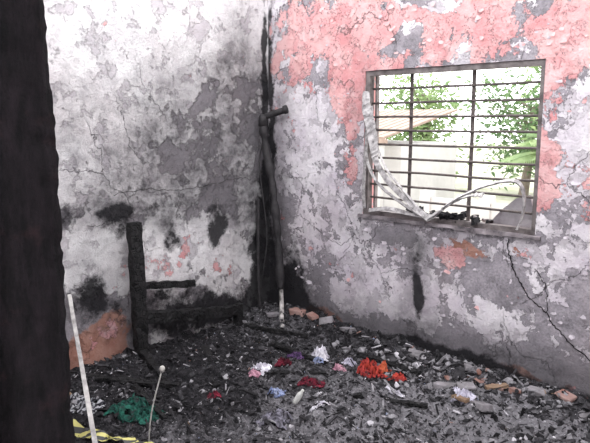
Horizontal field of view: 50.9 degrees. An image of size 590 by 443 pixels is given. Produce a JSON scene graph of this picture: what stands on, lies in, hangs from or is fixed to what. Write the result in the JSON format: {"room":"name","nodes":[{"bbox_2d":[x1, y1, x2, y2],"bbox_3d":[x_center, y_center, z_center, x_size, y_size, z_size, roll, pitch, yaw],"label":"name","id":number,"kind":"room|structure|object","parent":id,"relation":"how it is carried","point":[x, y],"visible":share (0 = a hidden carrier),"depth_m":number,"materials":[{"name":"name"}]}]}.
{"room":"burned-out bedroom","nodes":[
{"label":"burned-out bedroom","id":0,"kind":"room"},
{"bbox_2d":[43,0,269,369],"bbox_3d":[-1.264,-0.471,3.848,0.007,2.900,3.050,9,13,43],"label":"wall","id":1,"kind":"structure","parent":0,"point":[170,95],"depth_m":4.20,"materials":[{"name":"paint"}]},
{"bbox_2d":[114,177,250,195],"bbox_3d":[-0.757,-0.255,4.404,0.001,0.058,1.194,9,13,43],"label":"crack","id":2,"kind":"object","parent":1,"relation":"attached to","point":[240,177],"visible":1,"depth_m":4.41,"materials":[{"name":"grey paint"}]},
{"bbox_2d":[70,300,589,442],"bbox_3d":[-0.084,1.152,2.363,4.100,0.167,3.900,9,13,43],"label":"floor","id":3,"kind":"structure","parent":0,"point":[176,433],"depth_m":3.43,"materials":[{"name":"black"}]},
{"bbox_2d":[67,294,97,442],"bbox_3d":[-1.154,0.770,3.348,0.026,0.481,1.160,-4,10,-24],"label":"leaning lath","id":4,"kind":"object","parent":3,"relation":"on","point":[72,313],"visible":1,"depth_m":3.28,"materials":[{"name":"white wood"}]},
{"bbox_2d":[70,392,105,414],"bbox_3d":[-1.162,0.970,3.335,0.284,0.080,0.167,6,11,31],"label":"striped cloth","id":5,"kind":"object","parent":3,"relation":"on","point":[80,399],"visible":0.67,"depth_m":3.31,"materials":[{"name":"fabric"}]},
{"bbox_2d":[73,418,152,442],"bbox_3d":[-0.896,1.039,3.002,0.676,0.085,0.103,5,10,28],"label":"barrier tape","id":6,"kind":"object","parent":3,"relation":"on","point":[83,432],"visible":0.75,"depth_m":3.02,"materials":[{"name":"yellow plastic"}]},
{"bbox_2d":[103,393,165,424],"bbox_3d":[-0.833,0.987,3.280,0.297,0.092,0.234,2,9,12],"label":"cloth","id":7,"kind":"object","parent":3,"relation":"on","point":[135,404],"visible":0.94,"depth_m":3.23,"materials":[{"name":"green fabric"}]},
{"bbox_2d":[207,390,221,398],"bbox_3d":[-0.453,0.983,3.501,0.095,0.072,0.055,0,9,0],"label":"rag","id":8,"kind":"object","parent":3,"relation":"on","point":[214,393],"visible":0.9,"depth_m":3.49,"materials":[{"name":"fabric"}]},
{"bbox_2d":[248,368,260,377],"bbox_3d":[-0.243,0.907,3.724,0.079,0.054,0.059,-1,9,-3],"label":"rag","id":9,"kind":"object","parent":3,"relation":"on","point":[252,372],"visible":1,"depth_m":3.71,"materials":[{"name":"fabric"}]},
{"bbox_2d":[251,362,271,375],"bbox_3d":[-0.200,0.893,3.802,0.110,0.071,0.116,9,13,43],"label":"rag","id":10,"kind":"object","parent":3,"relation":"on","point":[263,366],"visible":0.99,"depth_m":3.79,"materials":[{"name":"fabric"}]},
{"bbox_2d":[255,408,293,429],"bbox_3d":[-0.105,1.008,3.204,0.191,0.078,0.145,2,9,10],"label":"rag","id":11,"kind":"object","parent":3,"relation":"on","point":[277,416],"visible":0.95,"depth_m":3.19,"materials":[{"name":"fabric"}]},
{"bbox_2d":[267,387,286,397],"bbox_3d":[-0.103,0.965,3.499,0.114,0.050,0.085,5,11,29],"label":"rag","id":12,"kind":"object","parent":3,"relation":"on","point":[277,392],"visible":0.91,"depth_m":3.48,"materials":[{"name":"fabric"}]},
{"bbox_2d":[274,356,291,366],"bbox_3d":[-0.075,0.868,3.841,0.112,0.064,0.074,0,9,-1],"label":"rag","id":13,"kind":"object","parent":3,"relation":"on","point":[281,360],"visible":1,"depth_m":3.82,"materials":[{"name":"fabric"}]},
{"bbox_2d":[297,375,325,387],"bbox_3d":[0.095,0.919,3.553,0.166,0.053,0.078,2,9,9],"label":"rag","id":14,"kind":"object","parent":3,"relation":"on","point":[305,380],"visible":1,"depth_m":3.54,"materials":[{"name":"fabric"}]},
{"bbox_2d":[309,401,328,412],"bbox_3d":[0.130,0.985,3.293,0.128,0.074,0.048,0,9,-1],"label":"rag","id":15,"kind":"object","parent":3,"relation":"on","point":[321,402],"visible":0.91,"depth_m":3.28,"materials":[{"name":"fabric"}]},
{"bbox_2d":[312,345,329,361],"bbox_3d":[0.166,0.866,4.064,0.132,0.107,0.130,-1,9,-7],"label":"rag","id":16,"kind":"object","parent":3,"relation":"on","point":[321,352],"visible":0.83,"depth_m":4.06,"materials":[{"name":"fabric"}]},
{"bbox_2d":[70,301,589,442],"bbox_3d":[0.058,1.051,2.953,3.387,0.212,2.786,9,13,43],"label":"charred debris","id":17,"kind":"object","parent":3,"relation":"on","point":[485,407],"visible":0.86,"depth_m":3.51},
{"bbox_2d":[148,365,164,441],"bbox_3d":[-0.649,0.892,2.897,0.098,0.454,0.027,-2,9,-13],"label":"rod","id":18,"kind":"object","parent":17,"relation":"on","point":[162,368],"visible":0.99,"depth_m":2.88,"materials":[{"name":"grey metal"}]},
{"bbox_2d":[126,221,243,406],"bbox_3d":[-0.534,0.491,4.038,0.898,0.962,1.144,9,13,43],"label":"frame","id":19,"kind":"object","parent":17,"relation":"on","point":[141,317],"depth_m":4.10,"materials":[{"name":"black wood"}]},
{"bbox_2d":[287,351,304,359],"bbox_3d":[0.011,0.888,4.106,0.136,0.067,0.090,6,11,32],"label":"rag","id":20,"kind":"object","parent":17,"relation":"on","point":[298,355],"visible":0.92,"depth_m":4.08,"materials":[{"name":"fabric"}]},
{"bbox_2d":[292,389,303,404],"bbox_3d":[0.017,0.947,3.347,0.066,0.089,0.032,1,9,3],"label":"bottle","id":21,"kind":"object","parent":17,"relation":"on","point":[299,395],"visible":1,"depth_m":3.34,"materials":[{"name":"plastic"}]},
{"bbox_2d":[313,356,325,363],"bbox_3d":[0.149,0.889,3.953,0.094,0.067,0.078,5,10,27],"label":"rag","id":22,"kind":"object","parent":17,"relation":"on","point":[317,359],"visible":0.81,"depth_m":3.94,"materials":[{"name":"fabric"}]},
{"bbox_2d":[356,358,383,378],"bbox_3d":[0.462,0.886,3.755,0.165,0.134,0.252,2,9,14],"label":"rag","id":23,"kind":"object","parent":17,"relation":"on","point":[372,367],"visible":0.99,"depth_m":3.69,"materials":[{"name":"fabric"}]},
{"bbox_2d":[383,372,406,381],"bbox_3d":[0.596,0.930,3.700,0.149,0.071,0.065,0,9,2],"label":"rag","id":24,"kind":"object","parent":17,"relation":"on","point":[398,376],"visible":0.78,"depth_m":3.69,"materials":[{"name":"fabric"}]},
{"bbox_2d":[450,386,475,404],"bbox_3d":[0.923,0.952,3.395,0.137,0.081,0.121,3,10,20],"label":"rag","id":25,"kind":"object","parent":17,"relation":"on","point":[464,393],"visible":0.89,"depth_m":3.38,"materials":[{"name":"fabric"}]},
{"bbox_2d":[332,363,345,371],"bbox_3d":[0.273,0.894,3.789,0.092,0.058,0.054,6,11,34],"label":"rag","id":26,"kind":"object","parent":3,"relation":"on","point":[337,366],"visible":0.95,"depth_m":3.78,"materials":[{"name":"fabric"}]},
{"bbox_2d":[341,357,356,366],"bbox_3d":[0.342,0.892,3.940,0.115,0.056,0.076,9,13,43],"label":"rag","id":27,"kind":"object","parent":3,"relation":"on","point":[347,361],"visible":0.83,"depth_m":3.93,"materials":[{"name":"fabric"}]},
{"bbox_2d":[379,360,391,372],"bbox_3d":[0.548,0.895,3.836,0.086,0.082,0.078,5,11,31],"label":"rag","id":28,"kind":"object","parent":3,"relation":"on","point":[383,366],"visible":0.85,"depth_m":3.82,"materials":[{"name":"fabric"}]},
{"bbox_2d":[385,385,405,397],"bbox_3d":[0.555,0.944,3.438,0.122,0.055,0.044,5,11,30],"label":"rag","id":29,"kind":"object","parent":3,"relation":"on","point":[398,393],"visible":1,"depth_m":3.43,"materials":[{"name":"fabric"}]},
{"bbox_2d":[268,0,589,399],"bbox_3d":[1.266,-0.420,3.529,4.100,2.900,0.007,9,13,43],"label":"wall","id":30,"kind":"structure","parent":0,"point":[536,349],"depth_m":3.96,"materials":[{"name":"paint"}]},
{"bbox_2d":[256,105,288,327],"bbox_3d":[-0.116,-0.044,4.745,0.227,1.672,0.468,-5,10,-28],"label":"drain pipe","id":31,"kind":"object","parent":30,"relation":"attached to","point":[262,122],"visible":1,"depth_m":4.82,"materials":[{"name":"plastic"}]},
{"bbox_2d":[293,0,589,339],"bbox_3d":[0.823,-0.461,3.942,2.327,2.164,0.017,9,13,43],"label":"flakes","id":32,"kind":"object","parent":30,"relation":"attached to","point":[573,182],"visible":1,"depth_m":3.89,"materials":[{"name":"white paint"}]},
{"bbox_2d":[357,214,540,240],"bbox_3d":[0.928,0.024,3.950,1.306,0.033,0.071,9,13,43],"label":"window sill","id":33,"kind":"structure","parent":30,"relation":"attached to","point":[399,220],"depth_m":3.83,"materials":[{"name":"grey concrete"}]},
{"bbox_2d":[363,59,545,235],"bbox_3d":[0.949,-0.474,3.895,1.230,0.980,0.075,9,13,43],"label":"window","id":34,"kind":"structure","parent":30,"relation":"in","point":[370,75],"depth_m":3.82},
{"bbox_2d":[362,91,525,229],"bbox_3d":[0.870,-0.405,3.853,1.174,0.834,0.090,9,13,43],"label":"strips","id":35,"kind":"object","parent":34,"relation":"attached to","point":[367,109],"visible":1,"depth_m":4.11,"materials":[{"name":"metal"}]},
{"bbox_2d":[370,70,539,220],"bbox_3d":[0.954,-0.475,3.900,1.190,0.940,0.021,9,13,43],"label":"grille","id":36,"kind":"object","parent":34,"relation":"attached to","point":[473,85],"visible":0.82,"depth_m":3.83,"materials":[{"name":"metal"}]},
{"bbox_2d":[507,239,589,361],"bbox_3d":[1.484,0.495,3.454,0.673,0.732,0.001,9,13,43],"label":"wall crack","id":37,"kind":"object","parent":30,"relation":"attached to","point":[508,239],"visible":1,"depth_m":3.54,"materials":[{"name":"black"}]},
{"bbox_2d":[535,269,547,311],"bbox_3d":[1.398,0.394,3.521,0.094,0.250,0.001,9,13,43],"label":"branch","id":38,"kind":"object","parent":37,"relation":"attached to","point":[535,269],"depth_m":3.51,"materials":[{"name":"grey"}]},
{"bbox_2d":[363,59,534,227],"bbox_3d":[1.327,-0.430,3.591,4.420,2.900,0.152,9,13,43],"label":"window frame","id":39,"kind":"structure","parent":0,"point":[532,59],"depth_m":4.30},
{"bbox_2d":[406,206,493,225],"bbox_3d":[0.977,-0.039,3.966,0.617,0.079,0.197,9,13,43],"label":"scraps","id":40,"kind":"object","parent":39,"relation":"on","point":[475,219],"visible":0.62,"depth_m":3.86,"materials":[{"name":"black"}]},
{"bbox_2d":[492,195,532,227],"bbox_3d":[1.295,-0.070,3.700,0.265,0.195,0.025,9,13,43],"label":"slab","id":41,"kind":"object","parent":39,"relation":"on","point":[506,218],"visible":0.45,"depth_m":3.67,"materials":[{"name":"grey concrete"}]},
{"bbox_2d":[455,142,534,203],"bbox_3d":[10.886,-1.035,16.551,50.000,0.010,48.000,9,13,43],"label":"ground","id":42,"kind":"structure","parent":0,"point":[478,169],"depth_m":19.05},
{"bbox_2d":[377,109,457,210],"bbox_3d":[0.583,-1.050,10.930,3.955,1.819,2.089,9,13,43],"label":"neighbouring house","id":43,"kind":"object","parent":42,"relation":"on","point":[441,153],"visible":0.12,"depth_m":9.57,"materials":[{"name":"paint"}]},
{"bbox_2d":[379,72,481,178],"bbox_3d":[3.271,-2.575,15.834,3.644,3.681,3.442,9,13,43],"label":"leafy tree","id":44,"kind":"object","parent":42,"relation":"on","point":[420,136],"visible":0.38,"depth_m":15.50,"materials":[{"name":"green plant"}]},
{"bbox_2d":[419,190,507,221],"bbox_3d":[3.430,0.140,7.139,4.600,0.660,0.160,9,13,43],"label":"wall","id":45,"kind":"structure","parent":42,"relation":"on","point":[489,201],"depth_m":8.18,"materials":[{"name":"white paint"}]},
{"bbox_2d":[445,69,540,195],"bbox_3d":[5.226,-1.911,13.287,3.305,3.062,3.344,-5,10,-28],"label":"leafy tree","id":46,"kind":"object","parent":42,"relation":"on","point":[527,170],"visible":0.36,"depth_m":13.30,"materials":[{"name":"green plant"}]},
{"bbox_2d":[485,66,540,165],"bbox_3d":[8.146,-3.560,17.596,4.954,4.998,4.588,9,13,43],"label":"leafy tree","id":47,"kind":"object","parent":42,"relation":"on","point":[535,68],"visible":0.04,"depth_m":18.26,"materials":[{"name":"green plant"}]},
{"bbox_2d":[500,133,536,168],"bbox_3d":[3.863,-0.481,8.528,1.960,1.533,1.961,9,13,43],"label":"palm plant","id":48,"kind":"object","parent":42,"relation":"on","point":[523,157],"visible":0.09,"depth_m":8.54,"materials":[{"name":"green plant"}]},
{"bbox_2d":[520,95,537,140],"bbox_3d":[5.514,-1.834,10.471,3.512,3.596,3.331,9,13,43],"label":"leafy tree","id":49,"kind":"object","parent":42,"relation":"on","point":[522,96],"visible":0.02,"depth_m":11.19,"materials":[{"name":"green plant"}]},
{"bbox_3d":[-0.897,-0.060,1.307,4.305,2.900,0.150,9,13,43],"label":"wall","id":50,"kind":"structure","parent":0,"visible":0},
{"bbox_2d":[0,0,75,442],"bbox_3d":[-0.042,0.441,0.554,1.080,2.152,0.182,9,13,43],"label":"door frame","id":51,"kind":"structure","parent":50,"relation":"attached to","point":[35,376],"depth_m":0.84,"materials":[{"name":"black wood"}]}
]}

